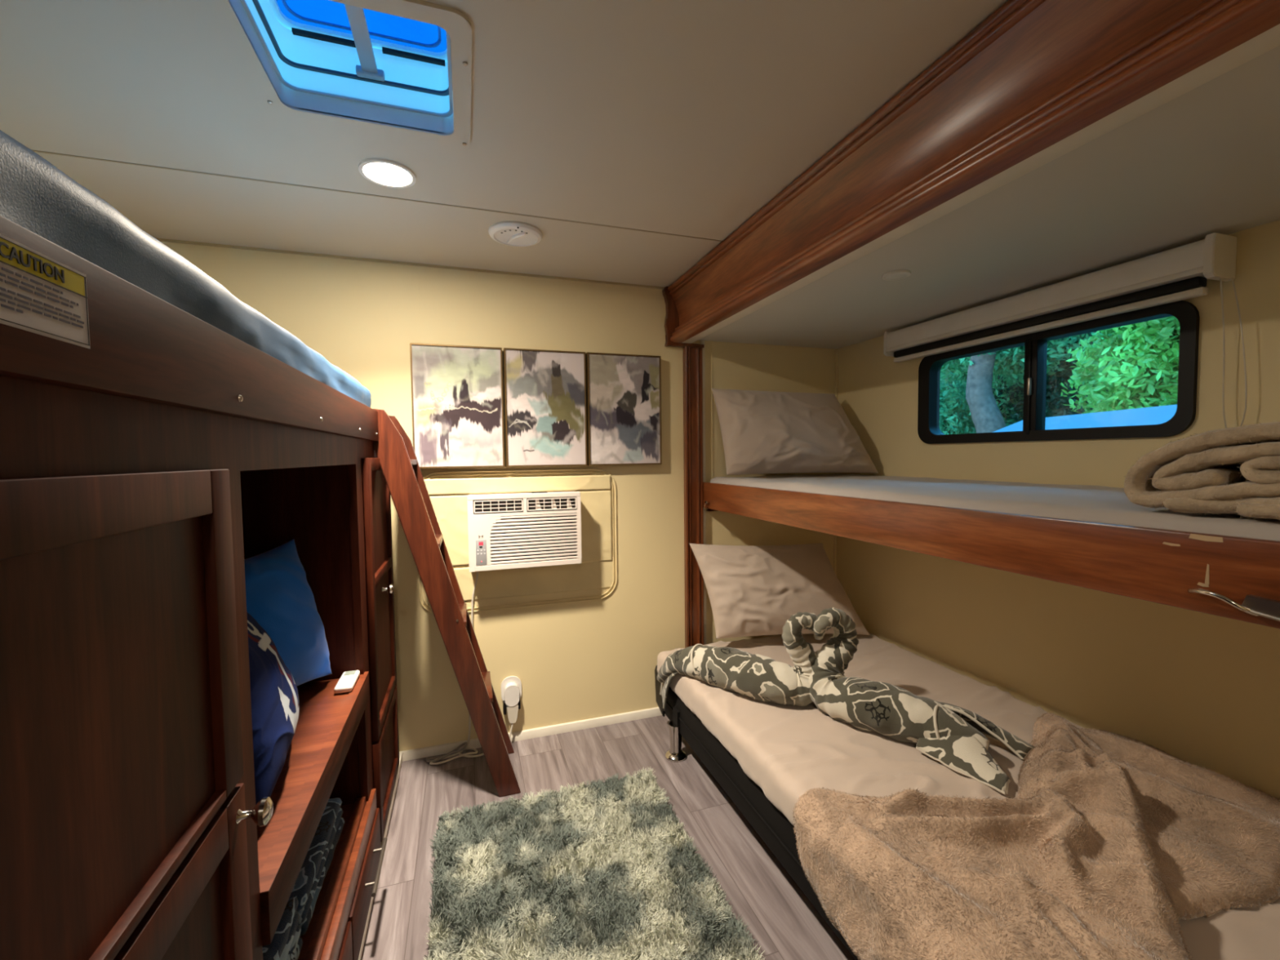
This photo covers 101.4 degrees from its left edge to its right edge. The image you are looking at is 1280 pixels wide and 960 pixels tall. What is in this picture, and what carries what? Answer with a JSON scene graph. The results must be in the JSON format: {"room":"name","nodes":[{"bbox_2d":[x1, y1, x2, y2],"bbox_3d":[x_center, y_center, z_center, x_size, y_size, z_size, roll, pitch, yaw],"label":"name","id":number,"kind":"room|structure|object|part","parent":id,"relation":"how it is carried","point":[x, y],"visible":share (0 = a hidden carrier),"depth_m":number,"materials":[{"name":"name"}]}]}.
{"room":"camper bunk room","nodes":[
{"label":"camper bunk room","id":0,"kind":"room"},
{"bbox_2d":[160,241,835,751],"bbox_3d":[-0.380,0.004,2.373,3.110,2.300,0.050,-2,3,-18],"label":"wall","id":1,"kind":"structure","parent":0,"point":[574,661],"depth_m":2.33,"materials":[{"name":"beige paint"}]},
{"bbox_2d":[358,752,402,959],"bbox_3d":[-0.753,1.182,1.450,0.012,0.040,1.528,-2,3,-18],"label":"baseboard","id":2,"kind":"structure","parent":1,"relation":"attached to","point":[388,817],"depth_m":1.77,"materials":[{"name":"white paint"}]},
{"bbox_2d":[155,237,664,288],"bbox_3d":[-0.826,-0.879,2.156,2.070,0.007,0.010,-2,3,-18],"label":"trim","id":3,"kind":"structure","parent":1,"relation":"attached to","point":[158,239],"depth_m":2.10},
{"bbox_2d":[416,266,428,615],"bbox_3d":[-0.899,-0.151,2.167,0.006,1.440,0.002,-2,3,-18],"label":"trim","id":4,"kind":"structure","parent":1,"relation":"attached to","point":[416,266],"depth_m":2.14,"materials":[{"name":"beige paper"}]},
{"bbox_2d":[409,342,504,468],"bbox_3d":[-0.757,-0.304,2.187,0.358,0.504,0.039,-2,3,-18],"label":"framed painting","id":5,"kind":"object","parent":1,"relation":"attached to","point":[457,407],"visible":1,"depth_m":2.17,"materials":[{"name":"multicoloured paper"}]},
{"bbox_2d":[501,675,521,723],"bbox_3d":[-0.564,0.967,2.305,0.088,0.194,0.042,-2,3,-18],"label":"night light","id":6,"kind":"object","parent":1,"relation":"attached to","point":[511,686],"visible":1,"depth_m":2.29,"materials":[{"name":"white plastic"}]},
{"bbox_2d":[502,700,506,715],"bbox_3d":[-0.594,0.998,2.296,0.012,0.055,0.026,-2,3,-18],"label":"socket","id":7,"kind":"object","parent":6,"relation":"attached to","point":[504,701],"depth_m":2.28,"materials":[{"name":"black plastic"}]},
{"bbox_3d":[-0.570,0.929,2.320,0.088,0.120,0.006,-2,3,-18],"label":"plate","id":8,"kind":"part","parent":6,"relation":"part of","materials":[{"name":"white plastic"}]},
{"bbox_2d":[518,697,520,709],"bbox_3d":[-0.534,0.989,2.316,0.010,0.040,0.026,-2,3,-18],"label":"socket","id":9,"kind":"object","parent":6,"relation":"attached to","point":[519,701],"depth_m":2.30,"materials":[{"name":"black plastic"}]},
{"bbox_2d":[417,468,617,613],"bbox_3d":[-0.517,0.260,2.307,0.861,0.608,0.011,-2,3,-18],"label":"access panel","id":10,"kind":"object","parent":1,"relation":"in","point":[596,570],"depth_m":2.32,"materials":[{"name":"beige plastic"}]},
{"bbox_3d":[-0.813,0.217,2.207,0.189,0.301,0.005,-2,3,-18],"label":"panel","id":11,"kind":"part","parent":10,"relation":"part of","materials":[{"name":"beige plastic"}]},
{"bbox_3d":[-0.206,0.214,2.408,0.158,0.328,0.006,-2,3,-18],"label":"panel","id":12,"kind":"part","parent":10,"relation":"part of","materials":[{"name":"beige plastic"}]},
{"bbox_2d":[466,491,581,572],"bbox_3d":[-0.495,0.209,2.254,0.466,0.318,0.118,-2,3,-18],"label":"air conditioner","id":13,"kind":"object","parent":1,"relation":"attached to","point":[508,531],"visible":1,"depth_m":2.20,"materials":[{"name":"white plastic"}]},
{"bbox_2d":[429,571,513,764],"bbox_3d":[-0.713,0.764,2.213,0.347,0.800,0.095,-2,3,-18],"label":"power cord","id":14,"kind":"object","parent":13,"relation":"hanging from","point":[467,755],"visible":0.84,"depth_m":2.23,"materials":[{"name":"white plastic"}]},
{"bbox_3d":[-0.650,0.297,2.146,0.042,0.103,0.002,-2,3,-18],"label":"control panel","id":15,"kind":"part","parent":13,"relation":"part of","materials":[{"name":"grey plastic"}]},
{"bbox_2d":[489,513,577,564],"bbox_3d":[-0.447,0.245,2.218,0.365,0.198,0.012,-2,3,-18],"label":"grille","id":16,"kind":"object","parent":13,"relation":"attached to","point":[514,538],"depth_m":2.21,"materials":[{"name":"white plastic"}]},
{"bbox_2d":[399,706,662,761],"bbox_3d":[-0.390,1.137,2.384,1.300,0.036,0.016,-2,3,-18],"label":"baseboard","id":17,"kind":"structure","parent":1,"relation":"attached to","point":[443,748],"depth_m":2.37,"materials":[{"name":"white paint"}]},
{"bbox_2d":[502,347,586,466],"bbox_3d":[-0.412,-0.313,2.301,0.352,0.504,0.039,-2,3,-18],"label":"framed painting","id":18,"kind":"object","parent":1,"relation":"attached to","point":[545,418],"visible":1,"depth_m":2.29,"materials":[{"name":"multicoloured paper"}]},
{"bbox_2d":[585,351,662,465],"bbox_3d":[-0.072,-0.322,2.413,0.349,0.504,0.039,-2,3,-18],"label":"framed painting","id":19,"kind":"object","parent":1,"relation":"attached to","point":[624,391],"visible":1,"depth_m":2.40,"materials":[{"name":"multicoloured paper"}]},
{"bbox_2d":[682,346,704,648],"bbox_3d":[0.264,0.251,2.552,0.090,1.774,0.035,-2,3,-18],"label":"post","id":20,"kind":"object","parent":1,"relation":"attached to","point":[692,357],"depth_m":2.53,"materials":[{"name":"brown wood"}]},
{"bbox_2d":[700,339,706,644],"bbox_3d":[0.314,0.229,2.580,0.020,1.815,0.012,-2,3,-18],"label":"trim","id":21,"kind":"structure","parent":1,"relation":"attached to","point":[702,342],"depth_m":2.56,"materials":[{"name":"white paint"}]},
{"bbox_2d":[711,341,713,478],"bbox_3d":[0.355,-0.272,2.577,0.006,0.815,0.004,-2,3,-18],"label":"trim","id":22,"kind":"structure","parent":1,"relation":"attached to","point":[711,341],"depth_m":2.57,"materials":[{"name":"beige wood"}]},
{"bbox_2d":[833,348,838,575],"bbox_3d":[1.055,0.209,2.825,0.014,1.815,0.014,-2,3,-18],"label":"trim","id":23,"kind":"structure","parent":1,"relation":"attached to","point":[836,393],"depth_m":2.79,"materials":[{"name":"beige paper"}]},
{"bbox_2d":[0,0,1008,287],"bbox_3d":[-0.238,-0.830,0.463,2.120,0.040,3.595,-2,3,-18],"label":"ceiling","id":24,"kind":"structure","parent":0,"point":[685,117],"depth_m":1.24,"materials":[{"name":"white paint"}]},
{"bbox_2d":[205,0,471,146],"bbox_3d":[-0.571,-0.920,1.058,0.432,0.194,0.419,-2,3,-18],"label":"ceiling vent","id":25,"kind":"object","parent":24,"relation":"in","point":[395,68],"visible":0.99,"depth_m":1.18,"materials":[{"name":"white plastic"}]},
{"bbox_3d":[-0.573,-1.015,1.053,0.362,0.004,0.347,-2,3,-18],"label":"lid","id":26,"kind":"part","parent":25,"relation":"part of","materials":[{"name":"blue plastic"}]},
{"bbox_3d":[-0.572,-0.930,1.059,0.059,0.020,0.324,-2,3,-18],"label":"lift arm","id":27,"kind":"part","parent":25,"relation":"part of","materials":[{"name":"grey plastic"}]},
{"bbox_2d":[32,150,722,241],"bbox_3d":[-0.645,-0.859,1.624,2.080,0.003,0.006,-2,3,-18],"label":"trim","id":28,"kind":"structure","parent":24,"relation":"attached to","point":[36,151],"depth_m":1.55,"materials":[{"name":"white plastic"}]},
{"bbox_2d":[358,158,416,188],"bbox_3d":[-0.699,-0.849,1.451,0.144,0.008,0.144,-2,3,-18],"label":"recessed light","id":29,"kind":"object","parent":24,"relation":"in","point":[380,171],"visible":1,"depth_m":1.45,"materials":[{"name":"white plastic"}]},
{"bbox_2d":[488,221,542,246],"bbox_3d":[-0.438,-0.860,1.848,0.186,0.024,0.186,-2,3,-18],"label":"smoke detector","id":30,"kind":"object","parent":24,"relation":"in","point":[513,233],"visible":1,"depth_m":1.82,"materials":[{"name":"white plastic"}]},
{"bbox_3d":[-0.438,-0.854,1.848,0.110,0.012,0.022,2,4,44],"label":"turn handle","id":31,"kind":"part","parent":30,"relation":"part of","materials":[{"name":"white plastic"}]},
{"bbox_2d":[662,0,1279,347],"bbox_3d":[0.766,-0.700,0.806,0.204,0.275,3.584,-2,3,-18],"label":"beam","id":32,"kind":"structure","parent":24,"relation":"attached to","point":[1036,82],"depth_m":1.01,"materials":[{"name":"brown wood"}]},
{"bbox_2d":[360,715,855,959],"bbox_3d":[0.207,1.252,0.700,3.110,0.050,3.695,-2,3,-18],"label":"floor","id":33,"kind":"structure","parent":0,"point":[784,922],"depth_m":1.79,"materials":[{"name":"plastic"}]},
{"bbox_2d":[0,215,399,959],"bbox_3d":[-0.834,0.538,0.498,0.812,1.418,3.227,-2,3,-18],"label":"cabinet","id":34,"kind":"object","parent":33,"relation":"on","point":[149,451],"visible":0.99,"depth_m":0.51,"materials":[{"name":"brown wood"}]},
{"bbox_2d":[0,266,84,328],"bbox_3d":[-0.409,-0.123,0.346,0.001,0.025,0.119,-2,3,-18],"label":"warning label","id":35,"kind":"object","parent":34,"relation":"attached to","point":[31,297],"depth_m":0.36,"materials":[{"name":"paper"}]},
{"bbox_3d":[-0.414,0.212,0.342,0.006,0.329,0.556,-2,3,-18],"label":"panel","id":36,"kind":"part","parent":34,"relation":"part of","materials":[{"name":"brown wood"}]},
{"bbox_3d":[-0.409,0.193,0.343,0.018,0.387,0.652,-2,3,-18],"label":"door","id":37,"kind":"part","parent":34,"relation":"part of","materials":[{"name":"brown wood"}]},
{"bbox_3d":[-0.403,0.785,0.370,0.018,0.777,0.652,-2,3,-18],"label":"door","id":38,"kind":"part","parent":34,"relation":"part of","materials":[{"name":"brown wood"}]},
{"bbox_2d":[0,129,371,407],"bbox_3d":[-0.802,-0.170,0.290,0.768,0.159,2.834,-2,3,-18],"label":"mattress","id":39,"kind":"object","parent":34,"relation":"on","point":[36,195],"visible":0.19,"depth_m":0.48,"materials":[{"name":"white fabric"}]},
{"bbox_3d":[-0.438,-0.122,0.404,0.018,0.100,2.852,-2,3,-18],"label":"rail","id":40,"kind":"part","parent":34,"relation":"part of","materials":[{"name":"brown wood"}]},
{"bbox_3d":[-0.408,0.785,0.369,0.006,0.681,0.556,-2,3,-18],"label":"panel","id":41,"kind":"part","parent":34,"relation":"part of","materials":[{"name":"brown wood"}]},
{"bbox_3d":[-0.478,0.414,0.650,0.034,0.032,0.032,-2,3,-18],"label":"knob","id":42,"kind":"part","parent":34,"relation":"part of","materials":[{"name":"silver metal"}]},
{"bbox_2d":[246,611,298,804],"bbox_3d":[-0.767,0.377,0.992,0.186,0.378,0.401,-2,3,-27],"label":"cushion","id":43,"kind":"object","parent":34,"relation":"on","point":[274,700],"visible":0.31,"depth_m":0.94,"materials":[{"name":"blue fabric"}]},
{"bbox_2d":[262,897,302,959],"bbox_3d":[-0.772,0.901,0.885,0.291,0.121,0.297,-2,3,-18],"label":"folded towel","id":44,"kind":"object","parent":34,"relation":"on","point":[286,944],"visible":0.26,"depth_m":0.99,"materials":[{"name":"grey fabric"}]},
{"bbox_2d":[244,538,332,686],"bbox_3d":[-0.913,0.361,1.254,0.150,0.387,0.421,0,3,9],"label":"cushion","id":45,"kind":"object","parent":34,"relation":"on","point":[279,597],"visible":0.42,"depth_m":1.29,"materials":[{"name":"blue fabric"}]},
{"bbox_3d":[-1.155,0.562,1.392,0.714,1.194,0.018,-2,3,-18],"label":"panel","id":46,"kind":"part","parent":34,"relation":"part of","materials":[{"name":"brown wood"}]},
{"bbox_2d":[256,678,349,874],"bbox_3d":[-0.905,0.595,1.046,0.477,0.025,0.793,-2,3,-18],"label":"shelf","id":47,"kind":"object","parent":34,"relation":"attached to","point":[322,711],"depth_m":1.09,"materials":[{"name":"brown wood"}]},
{"bbox_2d":[288,797,344,936],"bbox_3d":[-0.878,0.901,1.202,0.291,0.092,0.369,-2,3,-18],"label":"folded towel","id":48,"kind":"object","parent":34,"relation":"on","point":[308,883],"visible":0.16,"depth_m":1.20,"materials":[{"name":"grey fabric"}]},
{"bbox_2d":[297,803,354,959],"bbox_3d":[-0.909,0.961,1.060,0.459,0.018,0.793,-2,3,-18],"label":"shelf","id":49,"kind":"object","parent":34,"relation":"attached to","point":[348,809],"depth_m":1.23,"materials":[{"name":"brown wood"}]},
{"bbox_3d":[-0.601,1.094,0.993,0.018,0.145,0.448,-2,3,-18],"label":"drawer","id":50,"kind":"part","parent":34,"relation":"part of","materials":[{"name":"brown wood"}]},
{"bbox_2d":[333,670,359,693],"bbox_3d":[-0.800,0.550,1.432,0.043,0.019,0.115,-2,3,-18],"label":"remote control","id":51,"kind":"object","parent":34,"relation":"on","point":[348,680],"visible":1,"depth_m":1.41,"materials":[{"name":"white plastic"}]},
{"bbox_3d":[-0.737,1.077,1.404,0.018,0.145,0.400,-2,3,-18],"label":"drawer","id":52,"kind":"part","parent":34,"relation":"part of","materials":[{"name":"brown wood"}]},
{"bbox_3d":[-1.364,0.560,2.016,0.759,1.244,0.018,-2,3,-18],"label":"panel","id":53,"kind":"part","parent":34,"relation":"part of","materials":[{"name":"brown wood"}]},
{"bbox_3d":[-0.721,1.053,1.427,0.032,0.011,0.205,-2,3,-18],"label":"handle","id":54,"kind":"part","parent":34,"relation":"part of","materials":[{"name":"metal"}]},
{"bbox_3d":[-0.885,0.358,1.795,0.018,0.867,0.448,-2,3,-18],"label":"door","id":55,"kind":"part","parent":34,"relation":"part of","materials":[{"name":"brown wood"}]},
{"bbox_3d":[-0.890,0.358,1.793,0.006,0.791,0.372,-2,3,-18],"label":"panel","id":56,"kind":"part","parent":34,"relation":"part of","materials":[{"name":"brown wood"}]},
{"bbox_3d":[-0.879,0.956,1.823,0.018,0.310,0.448,-2,3,-18],"label":"door","id":57,"kind":"part","parent":34,"relation":"part of","materials":[{"name":"brown wood"}]},
{"bbox_3d":[-0.883,0.956,1.821,0.006,0.234,0.372,-2,3,-18],"label":"panel","id":58,"kind":"part","parent":34,"relation":"part of","materials":[{"name":"brown wood"}]},
{"bbox_3d":[-0.846,0.366,1.758,0.034,0.032,0.032,-2,3,-18],"label":"knob","id":59,"kind":"part","parent":34,"relation":"part of","materials":[{"name":"silver metal"}]},
{"bbox_2d":[425,742,467,762],"bbox_3d":[-0.811,1.141,2.199,0.165,0.046,0.044,-2,3,-27],"label":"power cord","id":60,"kind":"object","parent":33,"relation":"on","point":[428,759],"visible":1,"depth_m":2.19,"materials":[{"name":"white plastic"}]},
{"bbox_2d":[373,408,520,796],"bbox_3d":[-0.733,0.462,1.998,0.485,1.428,0.307,-2,3,-18],"label":"ladder","id":61,"kind":"object","parent":33,"relation":"on","point":[399,464],"visible":0.97,"depth_m":1.87,"materials":[{"name":"brown wood"}]},
{"bbox_2d":[423,767,765,959],"bbox_3d":[-0.117,1.179,1.297,0.824,0.044,1.378,-2,3,-18],"label":"shag rug","id":62,"kind":"object","parent":33,"relation":"on","point":[602,870],"visible":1,"depth_m":1.51,"materials":[{"name":"green carpet"}]},
{"bbox_2d":[654,665,858,959],"bbox_3d":[0.955,1.036,1.382,1.113,0.300,2.535,-2,3,-18],"label":"platform bed","id":63,"kind":"object","parent":33,"relation":"on","point":[773,827],"visible":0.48,"depth_m":1.70,"materials":[{"name":"black fabric"}]},
{"bbox_3d":[0.150,1.088,2.190,0.090,0.140,0.090,-2,3,-18],"label":"leg","id":64,"kind":"part","parent":63,"relation":"part of","materials":[{"name":"silver metal"}]},
{"bbox_2d":[657,631,1279,959],"bbox_3d":[0.981,0.863,1.362,1.094,0.139,2.542,-2,3,-18],"label":"mattress","id":65,"kind":"object","parent":63,"relation":"on","point":[788,751],"visible":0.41,"depth_m":1.59,"materials":[{"name":"beige fabric"}]},
{"bbox_2d":[657,612,825,711],"bbox_3d":[0.326,0.730,2.021,0.743,0.529,0.198,1,3,37],"label":"swan","id":66,"kind":"object","parent":65,"relation":"on","point":[760,677],"visible":0.93,"depth_m":1.86,"materials":[{"name":"fabric"}]},
{"bbox_2d":[689,542,869,639],"bbox_3d":[0.663,0.518,2.474,0.823,0.450,0.291,-2,3,-18],"label":"pillow","id":67,"kind":"object","parent":65,"relation":"on","point":[752,590],"visible":0.87,"depth_m":2.41,"materials":[{"name":"beige fabric"}]},
{"bbox_2d":[808,607,1035,795],"bbox_3d":[0.837,0.633,1.654,0.282,0.349,0.656,-3,4,-40],"label":"swan","id":68,"kind":"object","parent":65,"relation":"on","point":[953,735],"visible":0.98,"depth_m":1.58,"materials":[{"name":"fabric"}]},
{"bbox_2d":[792,712,1279,959],"bbox_3d":[1.051,0.851,1.024,1.173,0.321,1.130,-2,3,-18],"label":"throw blanket","id":69,"kind":"object","parent":65,"relation":"on","point":[1108,841],"visible":0.99,"depth_m":1.08,"materials":[{"name":"brown fabric"}]},
{"bbox_2d":[697,45,1279,349],"bbox_3d":[1.191,-0.751,0.941,0.890,0.275,3.595,-2,3,-18],"label":"ceiling","id":70,"kind":"structure","parent":0,"point":[1205,161],"depth_m":1.27,"materials":[{"name":"white paint"}]},
{"bbox_2d":[881,269,911,280],"bbox_3d":[0.798,-0.635,1.630,0.082,0.011,0.082,-2,3,-18],"label":"puck light","id":71,"kind":"object","parent":70,"relation":"attached to","point":[894,275],"visible":1,"depth_m":1.61,"materials":[{"name":"white plastic"}]},
{"bbox_2d":[836,219,1279,799],"bbox_3d":[1.646,0.039,1.126,0.050,2.300,3.595,-2,3,-18],"label":"wall","id":72,"kind":"structure","parent":0,"point":[1202,689],"depth_m":1.67,"materials":[{"name":"beige paint"}]},
{"bbox_2d":[702,482,1279,628],"bbox_3d":[1.229,0.144,0.990,0.831,0.142,3.572,-2,3,-18],"label":"bunk","id":73,"kind":"object","parent":72,"relation":"attached to","point":[1237,578],"visible":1,"depth_m":1.01,"materials":[{"name":"brown wood"}]},
{"bbox_2d":[710,473,1279,541],"bbox_3d":[1.248,0.101,1.014,0.778,0.117,3.530,-2,3,-18],"label":"mattress","id":74,"kind":"object","parent":73,"relation":"on","point":[1089,503],"visible":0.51,"depth_m":1.28,"materials":[{"name":"white fabric"}]},
{"bbox_2d":[711,388,878,475],"bbox_3d":[0.734,-0.234,2.477,0.730,0.410,0.307,-2,3,-18],"label":"pillow","id":75,"kind":"object","parent":74,"relation":"on","point":[763,432],"visible":1,"depth_m":2.40,"materials":[{"name":"beige fabric"}]},
{"bbox_2d":[1123,421,1279,519],"bbox_3d":[1.190,-0.016,0.780,0.521,0.167,0.569,-2,3,-18],"label":"rolled blanket","id":76,"kind":"object","parent":74,"relation":"on","point":[1236,469],"visible":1,"depth_m":0.85,"materials":[{"name":"beige fabric"}]},
{"bbox_2d":[917,300,1199,444],"bbox_3d":[1.378,-0.329,1.857,0.071,0.381,0.914,-2,3,-18],"label":"window","id":77,"kind":"structure","parent":72,"relation":"in","point":[1035,344],"depth_m":1.80,"materials":[{"name":"black metal"}]},
{"bbox_2d":[883,232,1247,428],"bbox_3d":[1.321,-0.377,1.838,0.097,0.534,1.139,-2,3,-18],"label":"roller blind","id":78,"kind":"object","parent":77,"relation":"attached to","point":[1181,273],"visible":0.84,"depth_m":1.59,"materials":[{"name":"beige fabric"}]},
{"bbox_3d":[1.500,-0.305,1.344,0.033,0.430,0.014,1,3,29],"label":"pull cord","id":79,"kind":"part","parent":78,"relation":"part of","materials":[{"name":"beige fabric"}]},
{"bbox_3d":[1.506,-0.298,1.317,0.024,0.421,0.028,-2,3,-18],"label":"pull cord","id":80,"kind":"part","parent":78,"relation":"part of","materials":[{"name":"beige fabric"}]},
{"label":"outside","id":81,"kind":"structure","parent":0,"visible":0},
{"bbox_2d":[939,357,1093,422],"bbox_3d":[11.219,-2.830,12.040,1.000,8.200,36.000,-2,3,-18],"label":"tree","id":82,"kind":"object","parent":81,"point":[1065,357],"depth_m":13.01,"materials":[{"name":"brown plant"}]},
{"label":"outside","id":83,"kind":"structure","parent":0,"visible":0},
{"bbox_3d":[18.569,1.227,11.490,37.600,0.020,50.000,-2,3,-18],"label":"ground","id":84,"kind":"structure","parent":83,"visible":0},
{"bbox_2d":[939,355,1072,433],"bbox_3d":[7.536,-1.026,11.250,2.573,4.752,5.486,-1,3,-8],"label":"leafy tree","id":85,"kind":"object","parent":84,"relation":"on","point":[952,384],"visible":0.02,"depth_m":10.62,"materials":[{"name":"green plant"}]},
{"bbox_2d":[939,331,1094,434],"bbox_3d":[6.301,-1.323,9.358,3.805,5.583,3.794,-2,3,-18],"label":"leafy tree","id":86,"kind":"object","parent":84,"relation":"on","point":[985,415],"visible":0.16,"depth_m":8.66,"materials":[{"name":"green plant"}]},
{"bbox_2d":[991,330,1154,424],"bbox_3d":[8.992,-1.570,8.210,2.979,6.099,7.557,-2,3,-21],"label":"leafy tree","id":87,"kind":"object","parent":84,"relation":"on","point":[1064,375],"visible":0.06,"depth_m":9.74,"materials":[{"name":"green plant"}]},
{"bbox_2d":[992,404,1177,432],"bbox_3d":[5.019,0.474,4.613,2.000,2.430,4.350,-2,3,-18],"label":"canopy","id":88,"kind":"object","parent":84,"relation":"on","point":[1162,414],"visible":0.02,"depth_m":5.16,"materials":[{"name":"fabric"}]},
{"bbox_2d":[1059,315,1179,413],"bbox_3d":[6.768,-0.654,6.442,2.752,4.499,2.762,-2,3,-18],"label":"leafy tree","id":89,"kind":"object","parent":84,"relation":"on","point":[1153,345],"visible":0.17,"depth_m":6.41,"materials":[{"name":"green plant"}]}
]}

